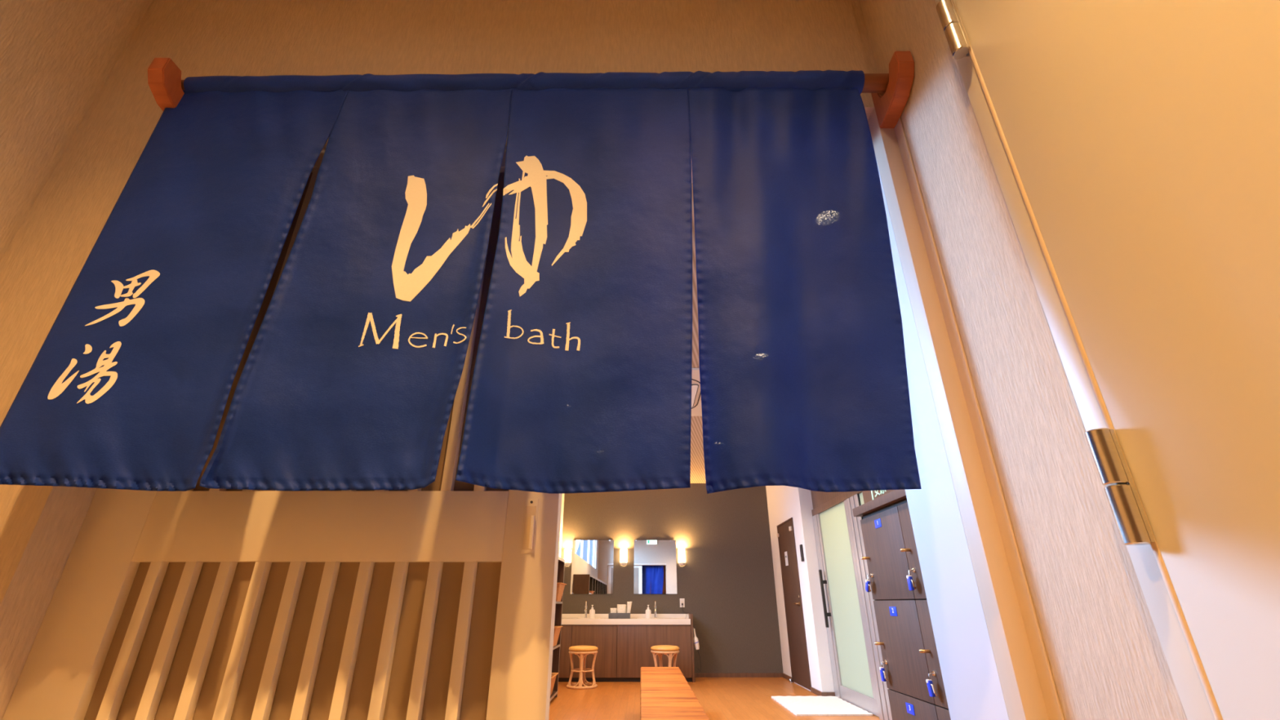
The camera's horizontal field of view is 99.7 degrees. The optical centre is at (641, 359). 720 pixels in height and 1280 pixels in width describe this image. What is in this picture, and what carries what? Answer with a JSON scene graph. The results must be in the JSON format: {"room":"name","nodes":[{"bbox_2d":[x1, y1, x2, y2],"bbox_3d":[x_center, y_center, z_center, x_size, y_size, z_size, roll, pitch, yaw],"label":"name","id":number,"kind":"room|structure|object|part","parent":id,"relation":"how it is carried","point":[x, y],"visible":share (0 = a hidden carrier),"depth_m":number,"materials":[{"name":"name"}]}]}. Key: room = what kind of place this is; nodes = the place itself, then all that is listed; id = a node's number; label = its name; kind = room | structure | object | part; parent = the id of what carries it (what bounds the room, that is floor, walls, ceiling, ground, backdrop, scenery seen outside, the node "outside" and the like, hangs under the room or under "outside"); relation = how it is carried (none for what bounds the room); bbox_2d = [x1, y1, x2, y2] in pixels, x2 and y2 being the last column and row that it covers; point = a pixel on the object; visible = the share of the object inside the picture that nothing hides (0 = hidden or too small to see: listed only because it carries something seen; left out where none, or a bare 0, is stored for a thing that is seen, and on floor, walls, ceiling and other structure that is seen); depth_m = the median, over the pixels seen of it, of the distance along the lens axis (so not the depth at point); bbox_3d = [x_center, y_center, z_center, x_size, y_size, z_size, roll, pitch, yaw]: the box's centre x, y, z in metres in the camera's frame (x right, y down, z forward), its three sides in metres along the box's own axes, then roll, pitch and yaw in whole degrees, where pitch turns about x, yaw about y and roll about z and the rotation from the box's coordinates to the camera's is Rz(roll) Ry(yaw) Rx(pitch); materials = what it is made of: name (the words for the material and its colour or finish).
{"room":"bathhouse entrance","nodes":[
{"label":"bathhouse entrance","id":0,"kind":"room"},
{"bbox_2d":[0,0,564,557],"bbox_3d":[-1.370,1.200,3.715,0.140,2.870,10.760,0,-24,0],"label":"wall","id":1,"kind":"structure","parent":0,"point":[56,56],"depth_m":1.21,"materials":[{"name":"paint"}]},
{"bbox_2d":[0,0,878,719],"bbox_3d":[0.485,0.036,1.137,3.730,2.870,0.217,0,-24,0],"label":"wall","id":2,"kind":"structure","parent":0,"point":[40,526],"depth_m":1.38,"materials":[{"name":"paint"}]},
{"bbox_2d":[147,57,184,111],"bbox_3d":[-1.062,-0.609,1.238,0.036,0.120,0.131,0,-24,0],"label":"rod bracket","id":3,"kind":"object","parent":2,"relation":"attached to","point":[164,76],"visible":0.53,"depth_m":1.19,"materials":[{"name":"brown wood"}]},
{"bbox_2d":[181,73,888,93],"bbox_3d":[-0.238,-0.639,1.259,1.648,0.062,0.041,0,-24,0],"label":"curtain rod","id":4,"kind":"object","parent":3,"relation":"attached to","point":[873,82],"visible":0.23,"depth_m":1.25,"materials":[{"name":"brown wood"}]},
{"bbox_2d":[0,70,921,493],"bbox_3d":[-0.278,-0.242,1.044,1.580,0.978,0.127,0,-24,0],"label":"curtain","id":5,"kind":"object","parent":4,"relation":"hanging from","point":[349,379],"visible":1,"depth_m":1.00,"materials":[{"name":"blue fabric"}]},
{"bbox_3d":[-0.867,-0.218,1.027,0.401,0.917,0.068,1,-24,-2],"label":"curtain panel","id":6,"kind":"part","parent":5,"relation":"part of","materials":[{"name":"blue fabric"}]},
{"bbox_3d":[-0.490,-0.217,1.026,0.397,0.919,0.060,0,-24,0],"label":"curtain panel","id":7,"kind":"part","parent":5,"relation":"part of","materials":[{"name":"blue fabric"}]},
{"bbox_3d":[-0.092,-0.211,1.042,0.397,0.917,0.087,4,-25,-9],"label":"curtain panel","id":8,"kind":"part","parent":5,"relation":"part of","materials":[{"name":"blue fabric"}]},
{"bbox_3d":[0.300,-0.215,1.043,0.394,0.926,0.060,0,-24,0],"label":"curtain panel","id":9,"kind":"part","parent":5,"relation":"part of","materials":[{"name":"blue fabric"}]},
{"bbox_2d":[1,146,562,719],"bbox_3d":[-0.587,0.399,0.956,0.867,2.049,0.049,0,-24,0],"label":"door","id":10,"kind":"structure","parent":2,"relation":"in","point":[437,601],"depth_m":0.94,"materials":[{"name":"beige laminate"}]},
{"bbox_3d":[-0.577,0.781,0.791,0.658,0.908,0.005,0,-24,0],"label":"backing panel","id":11,"kind":"part","parent":10,"relation":"part of","materials":[{"name":"brown wood"}]},
{"bbox_3d":[-0.577,0.309,1.001,0.658,0.124,0.040,0,-24,0],"label":"rail","id":12,"kind":"part","parent":10,"relation":"part of","materials":[{"name":"beige laminate"}]},
{"bbox_3d":[-0.577,-0.108,1.192,0.658,0.793,0.005,0,-24,0],"label":"backing panel","id":13,"kind":"part","parent":10,"relation":"part of","materials":[{"name":"blue fabric"}]},
{"bbox_3d":[-0.577,-0.501,1.367,0.658,0.069,0.040,0,-24,0],"label":"rail","id":14,"kind":"part","parent":10,"relation":"part of","materials":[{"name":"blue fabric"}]},
{"bbox_3d":[-0.203,0.301,0.982,0.025,0.095,0.002,0,-24,0],"label":"recessed pull","id":15,"kind":"part","parent":10,"relation":"part of","materials":[{"name":"beige laminate"}]},
{"bbox_2d":[325,127,692,182],"bbox_3d":[-0.227,-0.538,1.425,1.586,0.043,0.164,0,-24,0],"label":"trim","id":16,"kind":"structure","parent":2,"relation":"attached to","point":[508,127],"depth_m":1.43,"materials":[{"name":"beige laminate"}]},
{"bbox_2d":[873,147,1008,719],"bbox_3d":[0.570,0.399,1.002,0.008,2.098,0.185,0,-24,0],"label":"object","id":17,"kind":"structure","parent":2,"relation":"attached to","point":[973,690],"depth_m":1.01,"materials":[{"name":"white paint"}]},
{"bbox_2d":[560,483,783,672],"bbox_3d":[0.455,3.434,8.665,3.810,2.870,0.100,0,-24,0],"label":"wall","id":18,"kind":"structure","parent":0,"point":[726,581],"depth_m":8.69,"materials":[{"name":"grey paint"}]},
{"bbox_2d":[564,548,571,565],"bbox_3d":[-1.190,3.173,8.676,0.112,0.255,0.092,0,-24,0],"label":"wall sconce","id":19,"kind":"object","parent":18,"relation":"attached to","point":[567,552],"visible":0.85,"depth_m":8.65,"materials":[{"name":"white glass"}]},
{"bbox_2d":[570,539,613,594],"bbox_3d":[-0.782,3.315,8.652,0.669,0.816,0.017,0,-24,0],"label":"wall mirror","id":20,"kind":"object","parent":18,"relation":"attached to","point":[592,563],"visible":1,"depth_m":8.64,"materials":[{"name":"white mirror"}]},
{"bbox_2d":[620,548,626,565],"bbox_3d":[-0.284,3.173,8.676,0.112,0.255,0.092,0,-24,0],"label":"wall sconce","id":21,"kind":"object","parent":18,"relation":"attached to","point":[623,551],"visible":1,"depth_m":8.65,"materials":[{"name":"white glass"}]},
{"bbox_2d":[633,539,677,594],"bbox_3d":[0.223,3.309,8.647,0.682,0.809,0.015,0,-24,0],"label":"wall mirror","id":22,"kind":"object","parent":18,"relation":"attached to","point":[655,561],"visible":1,"depth_m":8.64,"materials":[{"name":"white mirror"}]},
{"bbox_2d":[678,548,685,565],"bbox_3d":[0.655,3.173,8.676,0.112,0.255,0.092,0,-24,0],"label":"wall sconce","id":23,"kind":"object","parent":18,"relation":"attached to","point":[682,558],"visible":1,"depth_m":8.65,"materials":[{"name":"white glass"}]},
{"bbox_2d":[680,598,684,607],"bbox_3d":[0.640,3.798,8.436,0.074,0.128,0.016,0,-24,0],"label":"wall outlet","id":24,"kind":"object","parent":18,"relation":"attached to","point":[682,600],"visible":1,"depth_m":8.43,"materials":[{"name":"white plastic"}]},
{"bbox_2d":[690,182,706,483],"bbox_3d":[0.455,0.431,5.598,3.810,0.080,8.240,0,-24,0],"label":"ceiling","id":25,"kind":"structure","parent":0,"point":[697,469],"depth_m":6.08,"materials":[{"name":"beige paint"}]},
{"bbox_2d":[691,368,702,416],"bbox_3d":[0.100,0.343,5.260,1.230,0.036,1.270,0,-24,0],"label":"air conditioner","id":26,"kind":"object","parent":25,"relation":"attached to","point":[696,410],"visible":0.15,"depth_m":5.20,"materials":[{"name":"white plastic"}]},
{"bbox_2d":[548,677,880,719],"bbox_3d":[0.455,3.074,4.318,3.810,0.050,8.400,0,-24,0],"label":"floor","id":27,"kind":"structure","parent":0,"point":[720,698],"depth_m":6.08,"materials":[{"name":"orange wood"}]},
{"bbox_2d":[550,556,564,701],"bbox_3d":[-1.140,2.074,4.001,0.314,1.512,5.800,0,-24,0],"label":"shelf unit","id":28,"kind":"object","parent":27,"relation":"on","point":[558,609],"visible":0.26,"depth_m":6.57,"materials":[{"name":"brown wood"}]},
{"bbox_2d":[550,672,558,695],"bbox_3d":[-1.105,3.652,6.054,0.280,0.198,0.546,0,-24,0],"label":"wicker basket","id":29,"kind":"object","parent":28,"relation":"on","point":[553,674],"visible":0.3,"depth_m":6.11,"materials":[{"name":"brown wicker"}]},
{"bbox_2d":[553,626,563,646],"bbox_3d":[-1.085,3.205,6.255,0.280,0.198,0.546,0,-24,0],"label":"wicker basket","id":30,"kind":"object","parent":28,"relation":"on","point":[557,628],"visible":0.33,"depth_m":6.23,"materials":[{"name":"brown wicker"}]},
{"bbox_2d":[555,582,566,601],"bbox_3d":[-1.065,2.777,6.449,0.280,0.198,0.546,0,-24,0],"label":"wicker basket","id":31,"kind":"object","parent":28,"relation":"on","point":[560,586],"visible":0.37,"depth_m":6.35,"materials":[{"name":"brown wicker"}]},
{"bbox_2d":[566,645,597,689],"bbox_3d":[-0.778,4.065,7.162,0.403,0.482,0.403,0,-24,0],"label":"rattan stool","id":32,"kind":"object","parent":27,"relation":"on","point":[583,651],"visible":1,"depth_m":7.09,"materials":[{"name":"wicker"}]},
{"bbox_3d":[-0.933,4.093,7.154,0.068,0.390,0.048,0,-24,0],"label":"leg","id":33,"kind":"part","parent":32,"relation":"part of","materials":[{"name":"wicker"}]},
{"bbox_3d":[-0.783,4.027,7.008,0.048,0.390,0.068,0,-24,0],"label":"leg","id":34,"kind":"part","parent":32,"relation":"part of","materials":[{"name":"wicker"}]},
{"bbox_3d":[-0.778,3.872,7.249,0.392,0.057,0.392,0,-24,0],"label":"seat","id":35,"kind":"part","parent":32,"relation":"part of","materials":[{"name":"fabric"}]},
{"bbox_3d":[-0.773,4.155,7.291,0.048,0.390,0.068,0,-24,0],"label":"leg","id":36,"kind":"part","parent":32,"relation":"part of","materials":[{"name":"wicker"}]},
{"bbox_3d":[-0.623,4.089,7.145,0.068,0.390,0.048,0,-24,0],"label":"leg","id":37,"kind":"part","parent":32,"relation":"part of","materials":[{"name":"wicker"}]},
{"bbox_2d":[557,613,694,682],"bbox_3d":[-0.275,4.212,7.946,2.046,0.860,0.560,0,-24,0],"label":"vanity cabinet","id":38,"kind":"object","parent":27,"relation":"on","point":[622,650],"visible":0.77,"depth_m":7.69,"materials":[{"name":"brown wood"}]},
{"bbox_3d":[-1.151,4.146,7.689,0.294,0.660,0.028,0,-24,0],"label":"panel","id":39,"kind":"part","parent":38,"relation":"part of","materials":[{"name":"brown wood"}]},
{"bbox_3d":[-0.676,4.146,7.689,0.648,0.660,0.028,0,-24,0],"label":"panel","id":40,"kind":"part","parent":38,"relation":"part of","materials":[{"name":"brown wood"}]},
{"bbox_2d":[560,613,690,624],"bbox_3d":[-0.292,3.882,8.084,2.012,0.135,0.570,0,-24,0],"label":"countertop","id":41,"kind":"structure","parent":38,"relation":"on","point":[566,619],"depth_m":7.82,"materials":[{"name":"white stone"}]},
{"bbox_2d":[584,600,587,617],"bbox_3d":[-0.845,3.798,8.209,0.052,0.239,0.163,0,-24,0],"label":"faucet","id":42,"kind":"object","parent":41,"relation":"on","point":[586,606],"visible":0.86,"depth_m":8.23,"materials":[{"name":"silver metal"}]},
{"bbox_2d":[589,604,595,618],"bbox_3d":[-0.735,3.774,8.092,0.084,0.186,0.087,0,-24,0],"label":"soap dispenser","id":43,"kind":"object","parent":41,"relation":"on","point":[592,612],"visible":1,"depth_m":8.05,"materials":[{"name":"white plastic"}]},
{"bbox_2d":[608,613,630,618],"bbox_3d":[-0.325,3.821,8.062,0.320,0.075,0.160,0,-24,0],"label":"tray","id":44,"kind":"object","parent":41,"relation":"on","point":[611,615],"visible":1,"depth_m":7.99,"materials":[{"name":"grey plastic"}]},
{"bbox_2d":[610,608,617,613],"bbox_3d":[-0.415,3.788,8.076,0.101,0.139,0.101,0,-24,0],"label":"packet","id":45,"kind":"object","parent":44,"relation":"in","point":[612,610],"visible":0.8,"depth_m":8.05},
{"bbox_2d":[617,604,626,613],"bbox_3d":[-0.295,3.766,8.087,0.136,0.189,0.104,0,-24,0],"label":"tissue box","id":46,"kind":"object","parent":44,"relation":"in","point":[621,608],"visible":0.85,"depth_m":8.06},
{"bbox_2d":[626,601,631,613],"bbox_3d":[-0.182,3.747,8.095,0.088,0.229,0.103,0,-24,0],"label":"paper cup sleeve","id":47,"kind":"object","parent":44,"relation":"in","point":[628,603],"visible":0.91,"depth_m":8.07,"materials":[{"name":"white paper"}]},
{"bbox_2d":[645,604,651,618],"bbox_3d":[0.105,3.774,8.092,0.084,0.186,0.087,0,-24,0],"label":"soap dispenser","id":48,"kind":"object","parent":41,"relation":"on","point":[648,612],"visible":1,"depth_m":8.05,"materials":[{"name":"white plastic"}]},
{"bbox_2d":[653,600,656,617],"bbox_3d":[0.215,3.798,8.209,0.052,0.239,0.163,0,-24,0],"label":"faucet","id":49,"kind":"object","parent":41,"relation":"on","point":[655,606],"visible":0.86,"depth_m":8.23,"materials":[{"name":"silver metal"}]},
{"bbox_3d":[0.183,4.146,7.689,1.058,0.660,0.028,0,-24,0],"label":"panel","id":50,"kind":"part","parent":38,"relation":"part of","materials":[{"name":"brown wood"}]},
{"bbox_3d":[0.732,4.212,7.946,0.032,0.860,0.560,0,-24,0],"label":"panel","id":51,"kind":"part","parent":38,"relation":"part of","materials":[{"name":"brown wood"}]},
{"bbox_2d":[693,627,701,670],"bbox_3d":[0.800,4.151,7.740,0.107,0.569,0.083,0,-24,0],"label":"hair dryer","id":52,"kind":"object","parent":38,"relation":"hanging from","point":[695,639],"visible":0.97,"depth_m":7.74,"materials":[{"name":"white plastic"}]},
{"bbox_2d":[650,644,679,666],"bbox_3d":[0.322,4.090,7.216,0.403,0.482,0.402,0,-24,0],"label":"rattan stool","id":53,"kind":"object","parent":27,"relation":"on","point":[660,650],"visible":0.44,"depth_m":7.17,"materials":[{"name":"wicker"}]},
{"bbox_3d":[0.180,4.090,7.147,0.067,0.390,0.049,10,-26,-22],"label":"leg","id":54,"kind":"part","parent":53,"relation":"part of","materials":[{"name":"wicker"}]},
{"bbox_3d":[0.259,4.174,7.334,0.048,0.391,0.068,10,-26,-22],"label":"leg","id":55,"kind":"part","parent":53,"relation":"part of","materials":[{"name":"wicker"}]},
{"bbox_3d":[0.322,3.896,7.304,0.392,0.057,0.392,0,-24,0],"label":"seat","id":56,"kind":"part","parent":53,"relation":"part of","materials":[{"name":"fabric"}]},
{"bbox_3d":[0.385,4.058,7.075,0.048,0.391,0.068,10,-26,-22],"label":"leg","id":57,"kind":"part","parent":53,"relation":"part of","materials":[{"name":"wicker"}]},
{"bbox_3d":[0.464,4.142,7.262,0.067,0.390,0.049,10,-26,-22],"label":"leg","id":58,"kind":"part","parent":53,"relation":"part of","materials":[{"name":"wicker"}]},
{"bbox_2d":[640,666,709,719],"bbox_3d":[0.194,2.739,4.123,0.403,0.400,3.070,0,-24,0],"label":"bench","id":59,"kind":"object","parent":27,"relation":"on","point":[665,693],"visible":1,"depth_m":3.81,"materials":[{"name":"brown wood"}]},
{"bbox_2d":[771,695,872,715],"bbox_3d":[1.887,3.695,5.779,0.753,0.017,1.143,0,-24,0],"label":"bath mat","id":60,"kind":"object","parent":27,"relation":"on","point":[810,705],"visible":1,"depth_m":5.66,"materials":[{"name":"white fabric"}]},
{"bbox_2d":[852,489,951,719],"bbox_3d":[1.889,1.314,2.458,0.745,1.628,2.498,0,-24,0],"label":"lockers","id":61,"kind":"object","parent":27,"relation":"on","point":[907,642],"visible":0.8,"depth_m":3.25,"materials":[{"name":"brown wood"}]},
{"bbox_3d":[1.542,1.365,3.715,0.051,0.018,0.028,0,-24,0],"label":"handle","id":62,"kind":"part","parent":61,"relation":"part of","materials":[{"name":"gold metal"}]},
{"bbox_2d":[865,574,871,591],"bbox_3d":[1.539,1.518,3.664,0.037,0.108,0.083,0,-24,0],"label":"key","id":63,"kind":"object","parent":61,"relation":"hanging from","point":[867,581],"visible":1,"depth_m":3.64,"materials":[{"name":"blue plastic"}]},
{"bbox_3d":[1.566,1.082,3.571,0.003,0.052,0.096,0,-24,0],"label":"number plate","id":64,"kind":"part","parent":61,"relation":"part of","materials":[{"name":"blue plastic"}]},
{"bbox_2d":[862,489,894,503],"bbox_3d":[1.610,0.636,3.364,0.024,0.351,1.255,0,-24,0],"label":"sign board","id":65,"kind":"object","parent":61,"relation":"on","point":[868,495],"visible":0.09,"depth_m":3.72,"materials":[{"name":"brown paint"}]},
{"bbox_3d":[1.542,1.839,3.501,0.051,0.018,0.028,0,-24,0],"label":"handle","id":66,"kind":"part","parent":61,"relation":"part of","materials":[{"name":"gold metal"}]},
{"bbox_3d":[1.900,0.597,2.782,0.724,0.055,2.498,0,-24,0],"label":"cornice","id":67,"kind":"part","parent":61,"relation":"part of","materials":[{"name":"brown wood"}]},
{"bbox_2d":[879,661,887,681],"bbox_3d":[1.539,1.978,3.429,0.037,0.111,0.064,0,-24,0],"label":"key","id":68,"kind":"object","parent":61,"relation":"hanging from","point":[884,678],"visible":1,"depth_m":3.41,"materials":[{"name":"blue plastic"}]},
{"bbox_3d":[1.578,1.259,3.482,0.020,0.521,0.611,0,-24,0],"label":"locker door","id":69,"kind":"part","parent":61,"relation":"part of","materials":[{"name":"brown wood"}]},
{"bbox_3d":[1.566,1.562,3.354,0.003,0.052,0.096,0,-24,0],"label":"number plate","id":70,"kind":"part","parent":61,"relation":"part of","materials":[{"name":"blue plastic"}]},
{"bbox_3d":[1.578,1.734,3.267,0.020,0.509,0.611,0,-24,0],"label":"locker door","id":71,"kind":"part","parent":61,"relation":"part of","materials":[{"name":"brown wood"}]},
{"bbox_3d":[1.542,1.111,3.152,0.051,0.018,0.028,0,-24,0],"label":"handle","id":72,"kind":"part","parent":61,"relation":"part of","materials":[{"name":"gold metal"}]},
{"bbox_3d":[1.566,2.032,3.142,0.003,0.052,0.096,0,-24,0],"label":"number plate","id":73,"kind":"part","parent":61,"relation":"part of","materials":[{"name":"blue plastic"}]},
{"bbox_2d":[906,569,915,590],"bbox_3d":[1.539,1.260,3.089,0.037,0.111,0.087,0,-24,0],"label":"key","id":74,"kind":"object","parent":61,"relation":"hanging from","point":[909,579],"visible":1,"depth_m":3.06,"materials":[{"name":"blue plastic"}]},
{"bbox_3d":[1.578,1.006,2.919,0.020,0.521,0.611,0,-24,0],"label":"locker door","id":75,"kind":"part","parent":61,"relation":"part of","materials":[{"name":"brown wood"}]},
{"bbox_3d":[1.578,2.187,3.063,0.020,0.473,0.611,0,-24,0],"label":"locker door","id":76,"kind":"part","parent":61,"relation":"part of","materials":[{"name":"brown wood"}]},
{"bbox_3d":[1.542,1.586,2.938,0.051,0.018,0.028,0,-24,0],"label":"handle","id":77,"kind":"part","parent":61,"relation":"part of","materials":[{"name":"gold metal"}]},
{"bbox_2d":[925,672,937,697],"bbox_3d":[1.539,1.723,2.862,0.037,0.112,0.065,0,-24,0],"label":"key","id":78,"kind":"object","parent":61,"relation":"hanging from","point":[932,693],"visible":1,"depth_m":2.85,"materials":[{"name":"blue plastic"}]},
{"bbox_3d":[1.578,1.480,2.705,0.020,0.509,0.611,0,-24,0],"label":"locker door","id":79,"kind":"part","parent":61,"relation":"part of","materials":[{"name":"brown wood"}]},
{"bbox_3d":[1.578,1.933,2.501,0.020,0.473,0.611,0,-24,0],"label":"locker door","id":80,"kind":"part","parent":61,"relation":"part of","materials":[{"name":"brown wood"}]},
{"bbox_2d":[765,485,834,692],"bbox_3d":[2.235,1.747,4.928,0.230,2.870,8.100,0,-24,0],"label":"wall","id":81,"kind":"structure","parent":0,"point":[784,503],"depth_m":7.11,"materials":[{"name":"white paint"}]},
{"bbox_2d":[694,672,835,696],"bbox_3d":[1.535,4.302,7.167,1.470,0.055,1.915,0,-24,0],"label":"baseboard","id":82,"kind":"structure","parent":81,"relation":"attached to","point":[813,690],"depth_m":8.02,"materials":[{"name":"brown wood"}]},
{"bbox_2d":[776,517,811,692],"bbox_3d":[2.085,3.350,7.545,0.068,2.100,0.914,0,-24,0],"label":"door","id":83,"kind":"structure","parent":81,"relation":"in","point":[799,662],"depth_m":7.51,"materials":[{"name":"brown wood"}]},
{"bbox_2d":[799,544,804,561],"bbox_3d":[2.106,2.532,7.080,0.028,0.210,0.070,0,-24,0],"label":"thermometer","id":84,"kind":"object","parent":81,"relation":"attached to","point":[800,545],"visible":1,"depth_m":7.06,"materials":[{"name":"black plastic"}]},
{"bbox_2d":[810,490,892,719],"bbox_3d":[2.263,2.321,5.895,0.135,2.620,2.055,0,-24,0],"label":"door","id":85,"kind":"structure","parent":81,"relation":"in","point":[850,617],"depth_m":5.94,"materials":[{"name":"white glass"}]},
{"bbox_3d":[2.233,2.885,6.537,0.077,0.640,0.040,0,-24,0],"label":"pull handle","id":86,"kind":"part","parent":85,"relation":"part of","materials":[{"name":"black plastic"}]},
{"bbox_3d":[2.303,1.350,6.333,0.035,0.490,2.055,0,-24,0],"label":"transom panel","id":87,"kind":"part","parent":85,"relation":"part of","materials":[{"name":"brown wood"}]},
{"bbox_3d":[2.296,1.610,6.216,0.068,0.080,2.055,0,-24,0],"label":"head rail","id":88,"kind":"part","parent":85,"relation":"part of","materials":[{"name":"brown wood"}]},
{"bbox_3d":[2.291,2.645,6.091,0.012,1.910,0.960,0,-24,0],"label":"pane","id":89,"kind":"part","parent":85,"relation":"part of","materials":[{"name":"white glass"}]},
{"bbox_3d":[2.290,3.570,5.674,0.030,0.140,1.100,0,-24,0],"label":"rail","id":90,"kind":"part","parent":85,"relation":"part of","materials":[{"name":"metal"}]},
{"bbox_3d":[2.291,2.239,5.046,0.012,2.030,0.440,0,-24,0],"label":"fixed pane","id":91,"kind":"part","parent":85,"relation":"part of","materials":[{"name":"white glass"}]},
{"bbox_2d":[859,0,1187,719],"bbox_3d":[0.662,-0.454,-0.095,0.116,2.750,2.453,0,-24,0],"label":"wall","id":92,"kind":"structure","parent":0,"point":[1107,660],"depth_m":0.85,"materials":[{"name":"paint"}]},
{"bbox_2d":[871,51,914,128],"bbox_3d":[0.584,-0.629,1.247,0.036,0.120,0.131,0,-24,0],"label":"rod bracket","id":93,"kind":"object","parent":92,"relation":"attached to","point":[889,106],"visible":0.98,"depth_m":1.22,"materials":[{"name":"brown wood"}]},
{"bbox_2d":[867,107,1064,719],"bbox_3d":[0.585,0.345,0.885,0.038,2.100,0.073,0,-24,0],"label":"trim","id":94,"kind":"structure","parent":92,"relation":"attached to","point":[1028,686],"depth_m":0.96,"materials":[{"name":"wood"}]},
{"bbox_2d":[934,0,1279,719],"bbox_3d":[0.612,-0.023,0.205,0.096,2.210,1.045,0,-24,0],"label":"door","id":95,"kind":"structure","parent":92,"relation":"in","point":[1133,146],"depth_m":0.60,"materials":[{"name":"beige laminate"}]},
{"bbox_3d":[0.586,-0.621,0.992,0.005,0.134,0.003,0,-24,0],"label":"hinge plate","id":96,"kind":"part","parent":95,"relation":"part of","materials":[{"name":"metal"}]},
{"bbox_3d":[0.586,0.148,0.645,0.005,0.134,0.003,0,-24,0],"label":"hinge plate","id":97,"kind":"part","parent":95,"relation":"part of","materials":[{"name":"metal"}]}
]}

